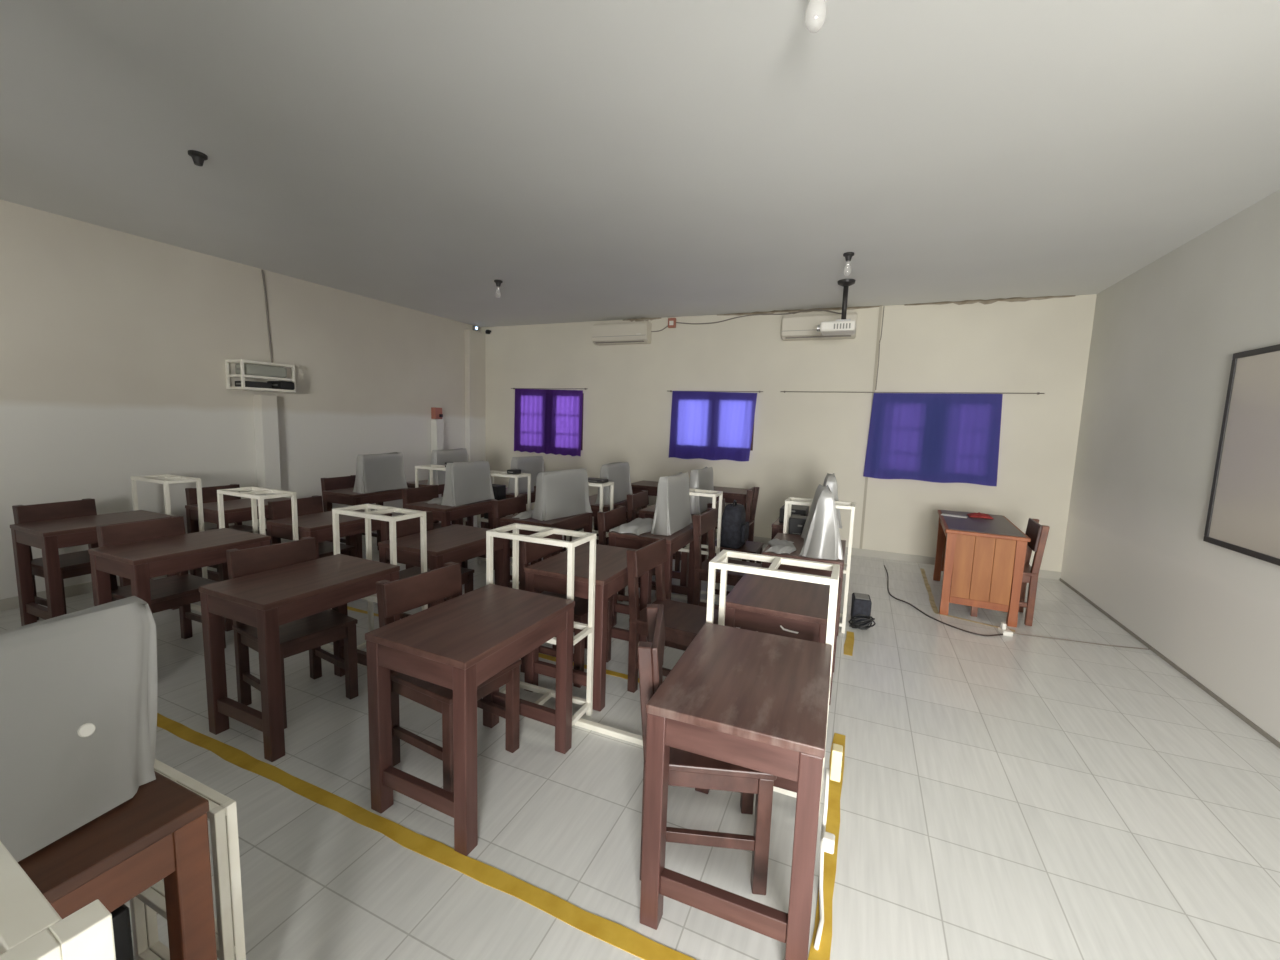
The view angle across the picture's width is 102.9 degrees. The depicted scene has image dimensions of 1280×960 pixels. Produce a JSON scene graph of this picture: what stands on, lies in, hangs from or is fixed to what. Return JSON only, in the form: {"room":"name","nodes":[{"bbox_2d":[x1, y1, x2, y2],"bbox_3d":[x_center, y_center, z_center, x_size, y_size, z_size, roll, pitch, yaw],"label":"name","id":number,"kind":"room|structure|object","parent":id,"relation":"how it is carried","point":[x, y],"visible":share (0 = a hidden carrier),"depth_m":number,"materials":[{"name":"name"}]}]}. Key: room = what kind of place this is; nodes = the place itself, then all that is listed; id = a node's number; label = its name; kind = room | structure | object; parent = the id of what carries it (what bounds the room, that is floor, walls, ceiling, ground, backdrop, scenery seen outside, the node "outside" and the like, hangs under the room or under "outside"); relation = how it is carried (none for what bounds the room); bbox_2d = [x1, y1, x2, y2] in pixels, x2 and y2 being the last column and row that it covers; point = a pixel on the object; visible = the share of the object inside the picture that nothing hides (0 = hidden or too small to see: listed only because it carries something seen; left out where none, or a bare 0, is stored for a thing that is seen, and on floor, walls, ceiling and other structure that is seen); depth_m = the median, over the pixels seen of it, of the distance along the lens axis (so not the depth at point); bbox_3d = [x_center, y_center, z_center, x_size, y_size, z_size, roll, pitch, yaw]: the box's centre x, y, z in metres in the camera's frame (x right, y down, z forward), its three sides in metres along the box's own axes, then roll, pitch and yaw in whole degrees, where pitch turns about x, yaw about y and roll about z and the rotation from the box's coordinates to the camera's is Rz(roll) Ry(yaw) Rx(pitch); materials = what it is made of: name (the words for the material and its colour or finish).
{"room":"classroom","nodes":[
{"label":"classroom","id":0,"kind":"room"},
{"bbox_2d":[0,199,480,599],"bbox_3d":[-4.345,-0.645,4.962,0.150,3.050,8.330,5,7,23],"label":"wall","id":1,"kind":"structure","parent":0,"point":[115,346],"depth_m":4.73,"materials":[{"name":"paint"}]},
{"bbox_2d":[0,530,376,611],"bbox_3d":[-4.320,0.831,5.092,0.012,0.090,8.018,5,7,23],"label":"baseboard","id":2,"kind":"structure","parent":1,"relation":"attached to","point":[78,589],"depth_m":4.20,"materials":[{"name":"beige"}]},
{"bbox_2d":[225,359,295,392],"bbox_3d":[-3.934,-1.074,5.304,0.269,0.290,0.520,5,7,23],"label":"wall rack","id":3,"kind":"object","parent":1,"relation":"attached to","point":[241,362],"visible":0.97,"depth_m":5.18,"materials":[{"name":"beige paint"}]},
{"bbox_2d":[235,363,286,377],"bbox_3d":[-3.929,-1.131,5.295,0.200,0.115,0.402,5,7,23],"label":"electronic device","id":4,"kind":"object","parent":3,"relation":"on","point":[249,369],"visible":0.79,"depth_m":5.21,"materials":[{"name":"grey"}]},
{"bbox_2d":[253,395,283,542],"bbox_3d":[-4.004,-0.037,5.504,0.140,1.740,0.160,5,7,23],"label":"trim","id":5,"kind":"structure","parent":1,"relation":"attached to","point":[264,406],"depth_m":5.42,"materials":[{"name":"paint"}]},
{"bbox_2d":[431,420,443,496],"bbox_3d":[-3.060,-0.148,7.722,0.120,1.520,0.140,5,7,23],"label":"trim","id":6,"kind":"structure","parent":1,"relation":"attached to","point":[437,426],"depth_m":7.61,"materials":[{"name":"paint"}]},
{"bbox_2d":[464,329,485,461],"bbox_3d":[-2.713,-0.936,8.412,0.100,2.950,0.380,5,7,23],"label":"trim","id":7,"kind":"structure","parent":1,"relation":"attached to","point":[475,377],"depth_m":8.29,"materials":[{"name":"paint"}]},
{"bbox_2d":[0,0,1279,326],"bbox_3d":[-0.543,-1.906,3.183,8.330,0.100,8.330,5,7,23],"label":"ceiling","id":8,"kind":"structure","parent":0,"point":[596,160],"depth_m":2.66,"materials":[{"name":"paint"}]},
{"bbox_2d":[817,279,855,335],"bbox_3d":[1.996,-1.740,5.144,0.365,0.510,0.282,5,7,23],"label":"projector","id":9,"kind":"object","parent":8,"relation":"hanging from","point":[844,326],"visible":1,"depth_m":5.08,"materials":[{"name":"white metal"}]},
{"bbox_2d":[0,514,1279,959],"bbox_3d":[-0.644,1.222,3.539,8.330,0.100,8.330,5,7,23],"label":"floor","id":10,"kind":"structure","parent":0,"point":[1015,797],"depth_m":2.11,"materials":[{"name":"tile"}]},
{"bbox_2d":[0,841,115,959],"bbox_3d":[-0.900,0.999,0.655,0.440,0.980,0.250,5,7,27],"label":"rack","id":11,"kind":"object","parent":10,"relation":"on","point":[31,928],"visible":1,"depth_m":0.60,"materials":[{"name":"metal"}]},
{"bbox_2d":[12,498,130,619],"bbox_3d":[-4.191,0.601,3.787,0.475,0.851,0.420,4,7,20],"label":"chair","id":12,"kind":"object","parent":10,"relation":"on","point":[74,564],"visible":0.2,"depth_m":3.71,"materials":[{"name":"brown wood"}]},
{"bbox_2d":[10,510,178,625],"bbox_3d":[-3.996,0.662,3.791,0.510,0.740,0.710,5,7,23],"label":"student desk","id":13,"kind":"object","parent":10,"relation":"on","point":[48,536],"visible":0.53,"depth_m":3.52,"materials":[{"name":"brown wood"}]},
{"bbox_2d":[17,771,216,959],"bbox_3d":[-1.322,1.075,0.925,0.510,0.740,0.710,5,7,23],"label":"student desk","id":14,"kind":"object","parent":10,"relation":"on","point":[160,832],"visible":0.45,"depth_m":1.04,"materials":[{"name":"brown wood"}]},
{"bbox_2d":[0,596,157,861],"bbox_3d":[-1.207,0.506,0.915,0.358,0.393,0.608,5,7,23],"label":"plastic cover","id":15,"kind":"object","parent":14,"relation":"on","point":[79,689],"visible":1,"depth_m":1.06,"materials":[{"name":"grey plastic"}]},
{"bbox_2d":[111,904,133,959],"bbox_3d":[-1.277,1.189,1.001,0.180,0.500,0.383,5,7,23],"label":"case","id":16,"kind":"object","parent":10,"relation":"on","point":[122,933],"visible":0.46,"depth_m":1.10,"materials":[{"name":"black plastic"}]},
{"bbox_2d":[96,515,225,648],"bbox_3d":[-3.033,0.699,3.250,0.475,0.851,0.420,5,7,23],"label":"chair","id":17,"kind":"object","parent":10,"relation":"on","point":[180,590],"visible":0.38,"depth_m":3.23,"materials":[{"name":"brown wood"}]},
{"bbox_2d":[130,474,207,578],"bbox_3d":[-3.960,0.475,4.299,0.515,1.000,0.245,5,7,23],"label":"rack","id":18,"kind":"object","parent":10,"relation":"on","point":[165,479],"visible":0.38,"depth_m":4.25,"materials":[{"name":"metal"}]},
{"bbox_2d":[88,528,270,631],"bbox_3d":[-2.879,0.759,3.260,0.510,0.740,0.710,5,7,23],"label":"student desk","id":19,"kind":"object","parent":10,"relation":"on","point":[139,561],"visible":0.55,"depth_m":3.02,"materials":[{"name":"brown wood"}]},
{"bbox_2d":[130,759,245,959],"bbox_3d":[-1.190,1.079,1.326,0.440,0.650,0.046,5,7,23],"label":"rack","id":20,"kind":"object","parent":10,"relation":"on","point":[222,813],"visible":0.46,"depth_m":1.24,"materials":[{"name":"metal"}]},
{"bbox_2d":[185,484,266,571],"bbox_3d":[-3.871,0.496,4.799,0.475,0.851,0.420,5,7,23],"label":"chair","id":21,"kind":"object","parent":10,"relation":"on","point":[209,494],"visible":0.22,"depth_m":4.80,"materials":[{"name":"brown wood"}]},
{"bbox_2d":[185,497,290,581],"bbox_3d":[-3.585,0.573,4.688,0.510,0.740,0.710,5,7,23],"label":"student desk","id":22,"kind":"object","parent":10,"relation":"on","point":[239,510],"visible":0.42,"depth_m":4.41,"materials":[{"name":"brown wood"}]},
{"bbox_2d":[217,486,298,540],"bbox_3d":[-2.788,0.576,3.744,0.515,1.000,0.245,5,7,24],"label":"rack","id":23,"kind":"object","parent":10,"relation":"on","point":[254,492],"visible":0.32,"depth_m":3.69,"materials":[{"name":"beige paint"}]},
{"bbox_2d":[226,537,357,728],"bbox_3d":[-1.873,0.792,2.768,0.475,0.851,0.420,6,8,31],"label":"chair","id":24,"kind":"object","parent":10,"relation":"on","point":[311,632],"visible":0.62,"depth_m":2.73,"materials":[{"name":"brown wood"}]},
{"bbox_2d":[198,554,399,761],"bbox_3d":[-1.736,0.861,2.686,0.510,0.740,0.710,5,7,24],"label":"student desk","id":25,"kind":"object","parent":10,"relation":"on","point":[267,600],"visible":0.84,"depth_m":2.44,"materials":[{"name":"brown wood"}]},
{"bbox_2d":[268,495,355,557],"bbox_3d":[-2.731,0.593,4.269,0.475,0.851,0.420,5,7,23],"label":"chair","id":26,"kind":"object","parent":10,"relation":"on","point":[314,504],"visible":0.3,"depth_m":4.29,"materials":[{"name":"brown wood"}]},
{"bbox_2d":[266,509,391,558],"bbox_3d":[-2.504,0.667,4.172,0.510,0.740,0.710,5,7,23],"label":"student desk","id":27,"kind":"object","parent":10,"relation":"on","point":[319,526],"visible":0.34,"depth_m":3.92,"materials":[{"name":"brown wood"}]},
{"bbox_2d":[321,475,380,549],"bbox_3d":[-3.274,0.398,5.822,0.475,0.851,0.420,5,7,23],"label":"chair","id":28,"kind":"object","parent":10,"relation":"on","point":[334,483],"visible":0.18,"depth_m":5.83,"materials":[{"name":"brown wood"}]},
{"bbox_2d":[323,487,409,557],"bbox_3d":[-3.043,0.472,5.734,0.510,0.740,0.710,5,7,23],"label":"student desk","id":29,"kind":"object","parent":10,"relation":"on","point":[346,496],"visible":0.35,"depth_m":5.43,"materials":[{"name":"brown wood"}]},
{"bbox_2d":[353,452,407,493],"bbox_3d":[-2.838,-0.090,5.593,0.172,0.413,0.578,5,7,23],"label":"plastic cover","id":30,"kind":"object","parent":29,"relation":"on","point":[385,471],"visible":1,"depth_m":5.53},
{"bbox_2d":[332,504,427,666],"bbox_3d":[-1.605,0.680,3.164,0.515,1.000,0.245,5,7,24],"label":"rack","id":31,"kind":"object","parent":10,"relation":"on","point":[368,514],"visible":0.39,"depth_m":3.12,"materials":[{"name":"metal"}]},
{"bbox_2d":[191,603,642,745],"bbox_3d":[-1.499,1.171,3.172,4.940,0.030,0.034,5,7,23],"label":"duct","id":32,"kind":"object","parent":10,"relation":"on","point":[607,730],"visible":0.02,"depth_m":2.60,"materials":[{"name":"beige paint"}]},
{"bbox_2d":[157,713,695,959],"bbox_3d":[-2.095,1.248,2.443,5.630,0.002,0.073,5,7,23],"label":"tape","id":33,"kind":"object","parent":10,"relation":"on","point":[617,935],"visible":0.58,"depth_m":1.84,"materials":[{"name":"plastic"}]},
{"bbox_2d":[380,511,474,618],"bbox_3d":[-1.537,0.694,3.716,0.475,0.851,0.420,5,7,23],"label":"chair","id":34,"kind":"object","parent":10,"relation":"on","point":[411,526],"visible":0.2,"depth_m":3.73,"materials":[{"name":"brown wood"}]},
{"bbox_2d":[402,485,467,567],"bbox_3d":[-2.085,0.507,5.206,0.475,0.851,0.420,5,7,23],"label":"chair","id":35,"kind":"object","parent":10,"relation":"on","point":[412,495],"visible":0.17,"depth_m":5.22,"materials":[{"name":"brown wood"}]},
{"bbox_2d":[407,480,473,526],"bbox_3d":[-2.604,0.385,6.618,0.510,0.740,0.710,5,7,23],"label":"student desk","id":36,"kind":"object","parent":10,"relation":"on","point":[422,483],"visible":0.08,"depth_m":6.33,"materials":[{"name":"brown wood"}]},
{"bbox_2d":[427,448,467,484],"bbox_3d":[-2.394,-0.178,6.422,0.179,0.427,0.597,5,7,23],"label":"plastic cover","id":37,"kind":"object","parent":36,"relation":"on","point":[438,457],"visible":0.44,"depth_m":6.25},
{"bbox_2d":[378,524,508,606],"bbox_3d":[-1.368,0.765,3.633,0.510,0.740,0.710,5,7,23],"label":"student desk","id":38,"kind":"object","parent":10,"relation":"on","point":[456,543],"visible":0.54,"depth_m":3.44,"materials":[{"name":"brown wood"}]},
{"bbox_2d":[376,562,521,792],"bbox_3d":[-0.869,0.872,2.350,0.475,0.851,0.420,5,7,29],"label":"chair","id":39,"kind":"object","parent":10,"relation":"on","point":[396,597],"visible":0.68,"depth_m":2.28,"materials":[{"name":"brown wood"}]},
{"bbox_2d":[405,499,495,569],"bbox_3d":[-1.865,0.583,5.091,0.510,0.740,0.710,5,7,23],"label":"student desk","id":40,"kind":"object","parent":10,"relation":"on","point":[445,514],"visible":0.44,"depth_m":4.83,"materials":[{"name":"brown wood"}]},
{"bbox_2d":[441,461,494,505],"bbox_3d":[-1.681,0.019,5.000,0.177,0.404,0.582,5,7,23],"label":"plastic cover","id":41,"kind":"object","parent":40,"relation":"on","point":[465,482],"visible":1,"depth_m":4.91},
{"bbox_2d":[365,584,574,855],"bbox_3d":[-0.697,0.947,2.226,0.510,0.740,0.710,5,7,25],"label":"student desk","id":42,"kind":"object","parent":10,"relation":"on","point":[459,643],"visible":0.99,"depth_m":2.00,"materials":[{"name":"brown wood"}]},
{"bbox_2d":[477,471,530,564],"bbox_3d":[-1.460,0.421,5.473,0.515,1.000,0.245,5,7,23],"label":"rack","id":43,"kind":"object","parent":10,"relation":"on","point":[492,473],"visible":0.35,"depth_m":5.43,"materials":[{"name":"beige paint"}]},
{"bbox_2d":[481,487,534,528],"bbox_3d":[-1.448,0.487,6.050,0.510,0.740,0.710,5,7,23],"label":"student desk","id":44,"kind":"object","parent":10,"relation":"on","point":[508,495],"visible":0.03,"depth_m":5.81,"materials":[{"name":"brown wood"}]},
{"bbox_2d":[507,456,544,493],"bbox_3d":[-1.304,-0.076,5.924,0.170,0.407,0.579,5,7,23],"label":"plastic cover","id":45,"kind":"object","parent":44,"relation":"on","point":[532,465],"visible":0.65,"depth_m":5.81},
{"bbox_2d":[492,495,537,584],"bbox_3d":[-1.034,0.602,4.671,0.475,0.851,0.420,5,7,23],"label":"chair","id":46,"kind":"object","parent":10,"relation":"on","point":[505,507],"visible":0.13,"depth_m":4.59,"materials":[{"name":"brown wood"}]},
{"bbox_2d":[486,523,595,725],"bbox_3d":[-0.527,0.767,2.704,0.515,1.000,0.245,5,7,23],"label":"rack","id":47,"kind":"object","parent":10,"relation":"on","point":[587,629],"visible":0.53,"depth_m":2.68,"materials":[{"name":"metal"}]},
{"bbox_2d":[500,511,592,593],"bbox_3d":[-0.825,0.675,4.582,0.510,0.740,0.710,5,7,23],"label":"student desk","id":48,"kind":"object","parent":10,"relation":"on","point":[584,520],"visible":0.32,"depth_m":4.34,"materials":[{"name":"brown wood"}]},
{"bbox_2d":[531,468,591,520],"bbox_3d":[-0.678,0.111,4.468,0.180,0.406,0.596,7,8,37],"label":"plastic cover","id":49,"kind":"object","parent":48,"relation":"on","point":[559,493],"visible":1,"depth_m":4.38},
{"bbox_2d":[519,527,613,687],"bbox_3d":[-0.473,0.780,3.262,0.475,0.851,0.420,5,7,23],"label":"chair","id":50,"kind":"object","parent":10,"relation":"on","point":[529,552],"visible":0.31,"depth_m":3.14,"materials":[{"name":"brown wood"}]},
{"bbox_2d":[524,543,651,710],"bbox_3d":[-0.297,0.853,3.171,0.510,0.740,0.710,5,7,23],"label":"student desk","id":51,"kind":"object","parent":10,"relation":"on","point":[549,574],"visible":0.59,"depth_m":2.89,"materials":[{"name":"brown wood"}]},
{"bbox_2d":[566,481,613,549],"bbox_3d":[-0.551,0.506,4.988,0.515,1.000,0.245,5,7,23],"label":"rack","id":52,"kind":"object","parent":10,"relation":"on","point":[601,485],"visible":0.13,"depth_m":4.91,"materials":[{"name":"beige paint"}]},
{"bbox_2d":[564,494,635,550],"bbox_3d":[-0.420,0.581,5.513,0.510,0.740,0.710,5,7,23],"label":"student desk","id":53,"kind":"object","parent":10,"relation":"on","point":[592,499],"visible":0.19,"depth_m":5.29,"materials":[{"name":"brown wood"}]},
{"bbox_2d":[595,462,632,504],"bbox_3d":[-0.262,0.021,5.367,0.184,0.408,0.597,5,7,23],"label":"plastic cover","id":54,"kind":"object","parent":53,"relation":"on","point":[618,473],"visible":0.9,"depth_m":5.30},
{"bbox_2d":[597,505,655,603],"bbox_3d":[-0.062,0.680,4.256,0.475,0.851,0.420,5,7,23],"label":"chair","id":55,"kind":"object","parent":10,"relation":"on","point":[608,520],"visible":0.15,"depth_m":4.15,"materials":[{"name":"brown wood"}]},
{"bbox_2d":[608,518,693,626],"bbox_3d":[0.121,0.754,4.156,0.510,0.740,0.710,5,7,23],"label":"student desk","id":56,"kind":"object","parent":10,"relation":"on","point":[681,538],"visible":0.44,"depth_m":3.88,"materials":[{"name":"brown wood"}]},
{"bbox_2d":[609,518,652,534],"bbox_3d":[-0.006,0.357,4.090,0.301,0.049,0.541,5,7,23],"label":"sheet","id":57,"kind":"object","parent":56,"relation":"on","point":[637,526],"visible":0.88,"depth_m":3.94,"materials":[{"name":"fabric"}]},
{"bbox_2d":[651,472,691,535],"bbox_3d":[0.269,0.173,4.062,0.158,0.436,0.576,5,7,23],"label":"plastic cover","id":58,"kind":"object","parent":56,"relation":"on","point":[672,513],"visible":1,"depth_m":3.89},
{"bbox_2d":[627,490,680,571],"bbox_3d":[0.149,0.569,5.292,0.475,0.851,0.420,5,7,23],"label":"chair","id":59,"kind":"object","parent":10,"relation":"on","point":[638,500],"visible":0.19,"depth_m":5.28,"materials":[{"name":"brown wood"}]},
{"bbox_2d":[626,537,718,692],"bbox_3d":[0.211,0.826,3.058,0.475,0.851,0.420,5,7,27],"label":"chair","id":60,"kind":"object","parent":10,"relation":"on","point":[683,621],"visible":0.48,"depth_m":2.98,"materials":[{"name":"brown wood"}]},
{"bbox_2d":[638,504,707,586],"bbox_3d":[0.350,0.644,5.184,0.510,0.740,0.710,5,7,23],"label":"student desk","id":61,"kind":"object","parent":10,"relation":"on","point":[648,512],"visible":0.2,"depth_m":4.86,"materials":[{"name":"brown wood"}]},
{"bbox_2d":[689,466,713,514],"bbox_3d":[0.605,0.088,5.005,0.182,0.412,0.585,5,7,23],"label":"plastic cover","id":62,"kind":"object","parent":61,"relation":"on","point":[702,479],"visible":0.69,"depth_m":4.84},
{"bbox_2d":[655,488,722,601],"bbox_3d":[0.432,0.588,4.547,0.515,1.000,0.245,5,7,23],"label":"rack","id":63,"kind":"object","parent":10,"relation":"on","point":[714,494],"visible":0.39,"depth_m":4.50,"materials":[{"name":"metal"}]},
{"bbox_2d":[627,480,752,539],"bbox_3d":[0.670,0.459,6.894,1.640,0.740,0.560,5,7,23],"label":"student desk","id":64,"kind":"object","parent":10,"relation":"on","point":[729,494],"visible":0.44,"depth_m":6.76,"materials":[{"name":"brown wood"}]},
{"bbox_2d":[637,604,776,894],"bbox_3d":[0.233,0.958,1.907,0.475,0.851,0.420,2,7,5],"label":"chair","id":65,"kind":"object","parent":10,"relation":"on","point":[686,769],"visible":0.48,"depth_m":1.72,"materials":[{"name":"brown wood"}]},
{"bbox_2d":[692,508,761,628],"bbox_3d":[0.692,0.709,4.074,0.475,0.885,0.420,5,7,25],"label":"chair","id":66,"kind":"object","parent":10,"relation":"on","point":[703,523],"visible":0.38,"depth_m":3.97,"materials":[{"name":"brown wood"}]},
{"bbox_2d":[707,498,763,563],"bbox_3d":[0.910,0.639,4.891,0.475,0.851,0.420,5,7,23],"label":"chair","id":67,"kind":"object","parent":10,"relation":"on","point":[749,546],"visible":0.3,"depth_m":4.80,"materials":[{"name":"brown wood"}]},
{"bbox_2d":[720,500,748,548],"bbox_3d":[0.900,0.400,4.837,0.236,0.430,0.349,5,7,23],"label":"bag","id":68,"kind":"object","parent":67,"relation":"on","point":[734,528],"visible":0.94,"depth_m":4.71,"materials":[{"name":"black fabric"}]},
{"bbox_2d":[640,622,831,959],"bbox_3d":[0.374,1.029,1.813,0.510,0.740,0.710,4,7,22],"label":"student desk","id":69,"kind":"object","parent":10,"relation":"on","point":[754,700],"visible":0.98,"depth_m":1.54,"materials":[{"name":"brown wood"}]},
{"bbox_2d":[715,487,759,561],"bbox_3d":[1.133,0.507,6.117,0.475,0.851,0.420,5,7,23],"label":"chair","id":70,"kind":"object","parent":10,"relation":"on","point":[752,493],"visible":0.3,"depth_m":6.13,"materials":[{"name":"brown wood"}]},
{"bbox_2d":[706,550,839,812],"bbox_3d":[0.564,0.854,2.249,0.515,1.000,0.245,5,7,23],"label":"rack","id":71,"kind":"object","parent":10,"relation":"on","point":[720,561],"visible":0.43,"depth_m":2.18,"materials":[{"name":"metal"}]},
{"bbox_2d":[771,517,783,539],"bbox_3d":[1.506,0.737,4.691,0.510,0.740,0.710,5,7,23],"label":"student desk","id":72,"kind":"object","parent":10,"relation":"on","point":[777,527],"visible":0.12,"depth_m":4.42,"materials":[{"name":"brown wood"}]},
{"bbox_2d":[823,473,841,528],"bbox_3d":[1.701,0.163,4.589,0.236,0.428,0.584,4,7,19],"label":"plastic cover","id":73,"kind":"object","parent":72,"relation":"on","point":[830,479],"visible":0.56,"depth_m":4.32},
{"bbox_2d":[724,566,840,704],"bbox_3d":[0.758,0.938,2.721,0.510,0.740,0.710,5,7,23],"label":"student desk","id":74,"kind":"object","parent":10,"relation":"on","point":[796,609],"visible":0.41,"depth_m":2.44,"materials":[{"name":"brown wood"}]},
{"bbox_2d":[758,533,845,672],"bbox_3d":[1.185,0.840,3.702,0.510,0.740,0.710,5,7,23],"label":"student desk","id":75,"kind":"object","parent":10,"relation":"on","point":[798,541],"visible":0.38,"depth_m":3.39,"materials":[{"name":"brown wood"}]},
{"bbox_2d":[765,539,795,553],"bbox_3d":[0.994,0.454,3.577,0.201,0.036,0.401,4,7,17],"label":"sheet","id":76,"kind":"object","parent":75,"relation":"on","point":[778,546],"visible":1,"depth_m":3.48,"materials":[{"name":"plastic"}]},
{"bbox_2d":[799,484,843,559],"bbox_3d":[1.264,0.264,3.546,0.274,0.435,0.632,4,7,17],"label":"plastic cover","id":77,"kind":"object","parent":75,"relation":"on","point":[821,533],"visible":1,"depth_m":3.28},
{"bbox_2d":[783,497,854,632],"bbox_3d":[1.422,0.668,4.124,0.515,1.000,0.245,5,7,23],"label":"rack","id":78,"kind":"object","parent":10,"relation":"on","point":[789,501],"visible":0.49,"depth_m":3.97,"materials":[{"name":"metal"}]},
{"bbox_2d":[814,768,829,949],"bbox_3d":[0.622,1.248,1.719,0.027,0.333,0.408,4,7,21],"label":"power cable","id":79,"kind":"object","parent":10,"relation":"on","point":[825,809],"visible":0.94,"depth_m":1.77,"materials":[{"name":"white plastic"}]},
{"bbox_2d":[830,743,842,781],"bbox_3d":[0.706,1.015,1.831,0.036,0.115,0.048,5,7,23],"label":"power outlet","id":80,"kind":"object","parent":79,"relation":"attached to","point":[837,750],"visible":1,"depth_m":1.81,"materials":[{"name":"beige plastic"}]},
{"bbox_2d":[808,733,844,959],"bbox_3d":[0.757,1.389,2.022,0.066,0.002,1.400,5,7,24],"label":"tape","id":81,"kind":"object","parent":10,"relation":"on","point":[833,813],"visible":0.78,"depth_m":1.84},
{"bbox_2d":[848,593,875,629],"bbox_3d":[1.798,1.067,4.139,0.200,0.229,0.289,4,7,19],"label":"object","id":82,"kind":"object","parent":10,"relation":"on","point":[861,618],"visible":1,"depth_m":4.08,"materials":[{"name":"black plastic"}]},
{"bbox_2d":[933,510,1030,627],"bbox_3d":[3.149,0.765,4.817,0.590,0.761,1.240,5,7,27],"label":"desk","id":83,"kind":"object","parent":10,"relation":"on","point":[992,578],"visible":0.92,"depth_m":4.32,"materials":[{"name":"brown wood"}]},
{"bbox_2d":[969,518,1049,625],"bbox_3d":[3.185,0.762,4.461,0.475,0.851,0.420,5,7,27],"label":"chair","id":84,"kind":"object","parent":10,"relation":"on","point":[1038,534],"visible":0.36,"depth_m":4.23,"materials":[{"name":"brown wood"}]},
{"bbox_2d":[481,294,1096,571],"bbox_3d":[1.031,-0.715,7.096,8.030,3.050,0.150,5,7,23],"label":"wall","id":85,"kind":"structure","parent":0,"point":[1031,346],"depth_m":6.40,"materials":[{"name":"paint"}]},
{"bbox_2d":[511,388,587,389],"bbox_3d":[-1.432,-1.431,7.997,1.420,0.024,0.050,5,7,23],"label":"curtain rod","id":86,"kind":"object","parent":85,"relation":"attached to","point":[511,388],"visible":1,"depth_m":7.96,"materials":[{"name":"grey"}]},
{"bbox_2d":[514,389,582,455],"bbox_3d":[-1.463,-0.912,8.011,1.270,1.026,0.030,5,7,23],"label":"curtain","id":87,"kind":"object","parent":86,"relation":"hanging from","point":[546,421],"visible":1,"depth_m":8.00,"materials":[{"name":"fabric"}]},
{"bbox_2d":[592,321,651,345],"bbox_3d":[-0.267,-2.108,7.328,0.860,0.290,0.204,5,7,23],"label":"air conditioner","id":88,"kind":"object","parent":85,"relation":"attached to","point":[621,333],"visible":1,"depth_m":7.24,"materials":[{"name":"beige plastic"}]},
{"bbox_2d":[670,390,762,392],"bbox_3d":[1.007,-1.209,6.959,1.340,0.024,0.050,5,7,23],"label":"curtain rod","id":89,"kind":"object","parent":85,"relation":"attached to","point":[670,390],"visible":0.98,"depth_m":6.86,"materials":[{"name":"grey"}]},
{"bbox_2d":[669,391,756,460],"bbox_3d":[0.973,-0.736,6.969,1.200,0.943,0.016,5,7,23],"label":"curtain","id":90,"kind":"object","parent":89,"relation":"hanging from","point":[704,425],"visible":1,"depth_m":6.96,"materials":[{"name":"fabric"}]},
{"bbox_2d":[525,510,1060,579],"bbox_3d":[0.951,0.762,7.190,8.030,0.090,0.012,5,7,23],"label":"baseboard","id":91,"kind":"structure","parent":85,"relation":"attached to","point":[1054,575],"depth_m":6.25,"materials":[{"name":"beige"}]},
{"bbox_2d":[717,306,878,315],"bbox_3d":[1.935,-2.122,6.432,2.000,0.043,0.083,5,7,23],"label":"trim","id":92,"kind":"structure","parent":85,"relation":"attached to","point":[862,307],"depth_m":6.45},
{"bbox_2d":[781,312,856,340],"bbox_3d":[2.199,-1.888,6.277,0.860,0.290,0.204,5,7,23],"label":"air conditioner","id":93,"kind":"object","parent":85,"relation":"attached to","point":[794,327],"visible":0.72,"depth_m":6.25,"materials":[{"name":"beige plastic"}]},
{"bbox_2d":[859,306,881,548],"bbox_3d":[2.821,-0.605,6.240,0.030,2.960,0.012,5,7,23],"label":"trim","id":94,"kind":"structure","parent":85,"relation":"attached to","point":[880,307],"depth_m":6.18,"materials":[{"name":"beige"}]},
{"bbox_2d":[780,391,1044,394],"bbox_3d":[3.098,-1.040,6.066,2.780,0.024,0.050,5,7,23],"label":"curtain rod","id":95,"kind":"object","parent":85,"relation":"attached to","point":[1037,393],"visible":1,"depth_m":5.96,"materials":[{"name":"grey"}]},
{"bbox_2d":[863,393,1002,485],"bbox_3d":[3.393,-0.488,5.942,1.380,1.028,0.022,5,7,23],"label":"curtain","id":96,"kind":"object","parent":95,"relation":"hanging from","point":[929,437],"visible":1,"depth_m":5.92,"materials":[{"name":"fabric"}]},
{"bbox_2d":[904,295,1075,305],"bbox_3d":[3.817,-1.969,5.633,1.600,0.044,0.076,5,7,23],"label":"trim","id":97,"kind":"structure","parent":85,"relation":"attached to","point":[1014,299],"depth_m":5.63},
{"bbox_2d":[1061,189,1279,741],"bbox_3d":[3.158,-0.038,1.760,0.150,3.050,8.330,5,7,23],"label":"wall","id":98,"kind":"structure","parent":0,"point":[1165,338],"depth_m":3.71,"materials":[{"name":"paint"}]},
{"bbox_2d":[1060,578,1279,748],"bbox_3d":[3.035,1.458,1.957,0.008,0.025,8.018,5,7,23],"label":"baseboard","id":99,"kind":"structure","parent":98,"relation":"attached to","point":[1246,720],"depth_m":3.40,"materials":[{"name":"beige"}]},
{"bbox_2d":[1203,344,1279,565],"bbox_3d":[3.236,-0.087,2.165,0.029,1.200,2.400,5,7,23],"label":"whiteboard","id":100,"kind":"object","parent":98,"relation":"attached to","point":[1243,516],"visible":1,"depth_m":3.00,"materials":[{"name":"beige"}]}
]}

